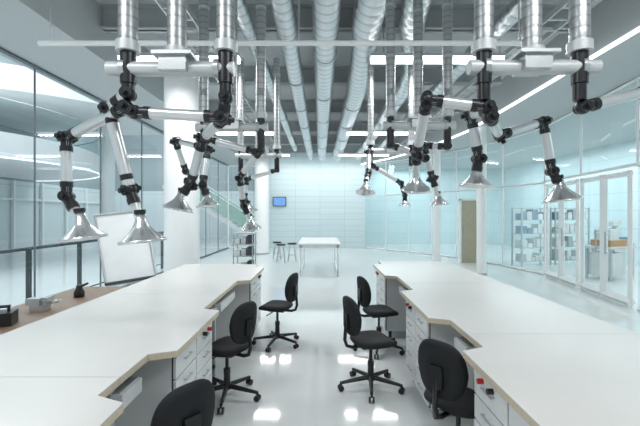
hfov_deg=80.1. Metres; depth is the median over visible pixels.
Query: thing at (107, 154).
round column
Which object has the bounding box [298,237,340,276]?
work table
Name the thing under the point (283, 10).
air duct
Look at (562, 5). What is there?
cable tray
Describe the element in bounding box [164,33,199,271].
round column
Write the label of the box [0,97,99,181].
curved balcony
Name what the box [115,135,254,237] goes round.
wall
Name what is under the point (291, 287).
swivel chair
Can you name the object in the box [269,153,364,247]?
wall
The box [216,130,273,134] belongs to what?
ceiling light
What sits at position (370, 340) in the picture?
swivel chair
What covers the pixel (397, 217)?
wall
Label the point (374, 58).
ceiling light
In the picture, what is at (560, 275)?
door
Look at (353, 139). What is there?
ceiling beam
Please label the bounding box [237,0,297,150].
air duct
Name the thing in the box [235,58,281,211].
fume extraction arm
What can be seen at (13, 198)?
trim
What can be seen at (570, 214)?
storage shelf
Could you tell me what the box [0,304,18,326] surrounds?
toolbox
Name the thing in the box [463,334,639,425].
workbench
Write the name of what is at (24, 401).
workbench
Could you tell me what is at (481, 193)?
round column
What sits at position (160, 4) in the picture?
cable tray
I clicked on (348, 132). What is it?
ceiling light
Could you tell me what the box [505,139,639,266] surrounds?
wall
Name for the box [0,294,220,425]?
workbench
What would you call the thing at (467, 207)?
door
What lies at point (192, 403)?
swivel chair
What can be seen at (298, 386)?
floor
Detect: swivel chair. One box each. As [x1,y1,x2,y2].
[150,379,214,425]
[212,301,260,413]
[252,272,298,351]
[337,296,404,402]
[353,276,404,358]
[418,338,475,425]
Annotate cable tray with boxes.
[154,0,281,152]
[399,0,596,146]
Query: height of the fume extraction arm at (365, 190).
2.314 m
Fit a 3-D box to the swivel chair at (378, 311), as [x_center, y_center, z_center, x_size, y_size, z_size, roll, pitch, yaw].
[0.727,1.252,4.792,0.643,0.935,0.636,0,0,-15]
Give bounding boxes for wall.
[0,55,99,249]
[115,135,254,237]
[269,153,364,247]
[365,100,635,169]
[365,170,504,243]
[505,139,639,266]
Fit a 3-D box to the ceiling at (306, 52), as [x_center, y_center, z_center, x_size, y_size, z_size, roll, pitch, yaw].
[0.950,-3.205,8.000,11.300,0.150,22.000,0,0,0]
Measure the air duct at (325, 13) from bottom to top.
0.782 m
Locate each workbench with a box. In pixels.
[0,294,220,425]
[0,377,122,425]
[109,264,263,376]
[373,261,501,337]
[401,283,635,425]
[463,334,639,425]
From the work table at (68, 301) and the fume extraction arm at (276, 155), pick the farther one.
the fume extraction arm at (276, 155)
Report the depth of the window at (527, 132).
13.95 m
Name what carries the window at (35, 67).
on the floor
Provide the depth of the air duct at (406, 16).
5.75 m
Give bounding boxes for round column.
[101,125,114,213]
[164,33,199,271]
[254,145,268,254]
[432,149,440,260]
[476,126,486,275]
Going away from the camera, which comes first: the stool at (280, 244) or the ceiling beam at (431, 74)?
the ceiling beam at (431, 74)
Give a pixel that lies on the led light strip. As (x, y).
(633, 32)
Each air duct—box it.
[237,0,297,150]
[270,0,313,159]
[312,0,341,159]
[332,0,385,160]
[354,0,431,159]
[376,0,520,147]
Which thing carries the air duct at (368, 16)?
hanging from the ceiling at (306, 52)
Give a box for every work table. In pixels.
[0,287,124,334]
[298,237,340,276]
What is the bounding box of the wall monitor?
[273,197,285,205]
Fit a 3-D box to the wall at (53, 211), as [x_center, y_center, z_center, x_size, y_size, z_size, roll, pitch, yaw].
[-14.100,-2.780,11.500,0.200,9.000,29.000,0,0,0]
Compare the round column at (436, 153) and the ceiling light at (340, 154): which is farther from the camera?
the ceiling light at (340, 154)
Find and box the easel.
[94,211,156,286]
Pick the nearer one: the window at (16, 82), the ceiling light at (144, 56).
the ceiling light at (144, 56)
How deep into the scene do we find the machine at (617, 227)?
11.01 m
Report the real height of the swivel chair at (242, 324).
0.915 m
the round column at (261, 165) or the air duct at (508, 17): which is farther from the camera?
the round column at (261, 165)
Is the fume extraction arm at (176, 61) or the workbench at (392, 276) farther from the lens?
the workbench at (392, 276)
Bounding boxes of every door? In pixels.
[459,199,475,262]
[544,179,579,287]
[578,170,635,307]
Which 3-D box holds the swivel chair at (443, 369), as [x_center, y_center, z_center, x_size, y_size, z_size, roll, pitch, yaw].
[0.919,1.262,2.544,0.628,0.915,0.646,0,0,-40]
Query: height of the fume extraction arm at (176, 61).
2.630 m
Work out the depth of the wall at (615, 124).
12.59 m
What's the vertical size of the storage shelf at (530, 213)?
1.900 m
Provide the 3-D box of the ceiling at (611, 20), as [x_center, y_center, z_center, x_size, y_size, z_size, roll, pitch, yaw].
[4.300,-2.765,7.800,4.600,0.730,21.600,0,0,0]
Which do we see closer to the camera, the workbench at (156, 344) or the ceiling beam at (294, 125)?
the workbench at (156, 344)
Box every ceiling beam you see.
[100,4,568,32]
[209,66,502,84]
[209,100,460,113]
[244,121,434,131]
[244,135,405,144]
[248,145,374,152]
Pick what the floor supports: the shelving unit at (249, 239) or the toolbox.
the shelving unit at (249, 239)
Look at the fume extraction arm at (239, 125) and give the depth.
3.96 m
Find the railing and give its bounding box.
[0,231,163,298]
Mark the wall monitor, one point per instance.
(277, 201)
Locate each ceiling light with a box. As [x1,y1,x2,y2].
[116,53,241,63]
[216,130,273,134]
[249,135,289,155]
[339,153,388,155]
[346,130,415,134]
[369,0,505,63]
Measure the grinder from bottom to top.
0.151 m
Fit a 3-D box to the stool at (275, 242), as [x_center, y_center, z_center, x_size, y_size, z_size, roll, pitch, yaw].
[-1.600,1.393,14.200,0.346,0.657,0.346,0,0,0]
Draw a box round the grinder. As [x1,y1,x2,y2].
[74,282,88,297]
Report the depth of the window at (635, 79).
7.17 m
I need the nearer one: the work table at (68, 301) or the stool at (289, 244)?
the work table at (68, 301)
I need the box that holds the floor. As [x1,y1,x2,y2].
[0,238,639,425]
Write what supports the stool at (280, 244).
on the floor
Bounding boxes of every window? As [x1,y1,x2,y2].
[0,48,228,296]
[0,63,161,134]
[228,165,254,247]
[365,128,545,274]
[544,76,639,182]
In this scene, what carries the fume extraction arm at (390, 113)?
hanging from the air duct at (406, 16)
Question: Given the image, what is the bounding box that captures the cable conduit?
[37,0,520,45]
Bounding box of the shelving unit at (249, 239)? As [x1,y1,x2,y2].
[232,232,256,263]
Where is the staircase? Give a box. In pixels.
[163,185,254,241]
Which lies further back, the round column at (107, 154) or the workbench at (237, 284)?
the round column at (107, 154)
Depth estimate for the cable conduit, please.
3.24 m
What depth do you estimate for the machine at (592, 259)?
9.81 m
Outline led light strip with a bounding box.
[361,26,639,164]
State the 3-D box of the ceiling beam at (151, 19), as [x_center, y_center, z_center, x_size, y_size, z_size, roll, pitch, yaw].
[0.300,-2.955,5.800,7.200,0.350,0.180,0,0,0]
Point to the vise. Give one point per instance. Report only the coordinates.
(36, 304)
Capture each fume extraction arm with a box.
[54,0,237,244]
[169,0,267,231]
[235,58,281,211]
[355,63,414,205]
[382,0,456,205]
[401,0,639,203]
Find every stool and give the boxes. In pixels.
[273,241,281,259]
[276,243,285,262]
[287,243,296,261]
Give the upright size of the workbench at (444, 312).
0.900 m
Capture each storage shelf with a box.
[511,207,551,266]
[549,208,589,264]
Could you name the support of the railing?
on the floor
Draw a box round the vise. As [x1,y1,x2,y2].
[25,296,61,311]
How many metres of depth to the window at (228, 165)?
18.64 m
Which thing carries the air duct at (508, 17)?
hanging from the ceiling at (306, 52)
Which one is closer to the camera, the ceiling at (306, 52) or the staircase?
the ceiling at (306, 52)
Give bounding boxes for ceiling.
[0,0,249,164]
[96,0,601,134]
[361,0,639,163]
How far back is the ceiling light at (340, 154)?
14.52 m
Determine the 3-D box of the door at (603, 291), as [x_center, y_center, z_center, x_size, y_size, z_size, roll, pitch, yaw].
[5.760,0.470,7.726,0.164,2.500,1.748,0,0,9]
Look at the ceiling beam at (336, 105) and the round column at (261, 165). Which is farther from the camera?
the round column at (261, 165)
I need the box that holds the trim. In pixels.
[0,180,99,248]
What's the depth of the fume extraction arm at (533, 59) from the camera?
2.28 m
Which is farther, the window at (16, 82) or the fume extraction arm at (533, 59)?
the window at (16, 82)
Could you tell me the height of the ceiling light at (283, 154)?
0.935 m

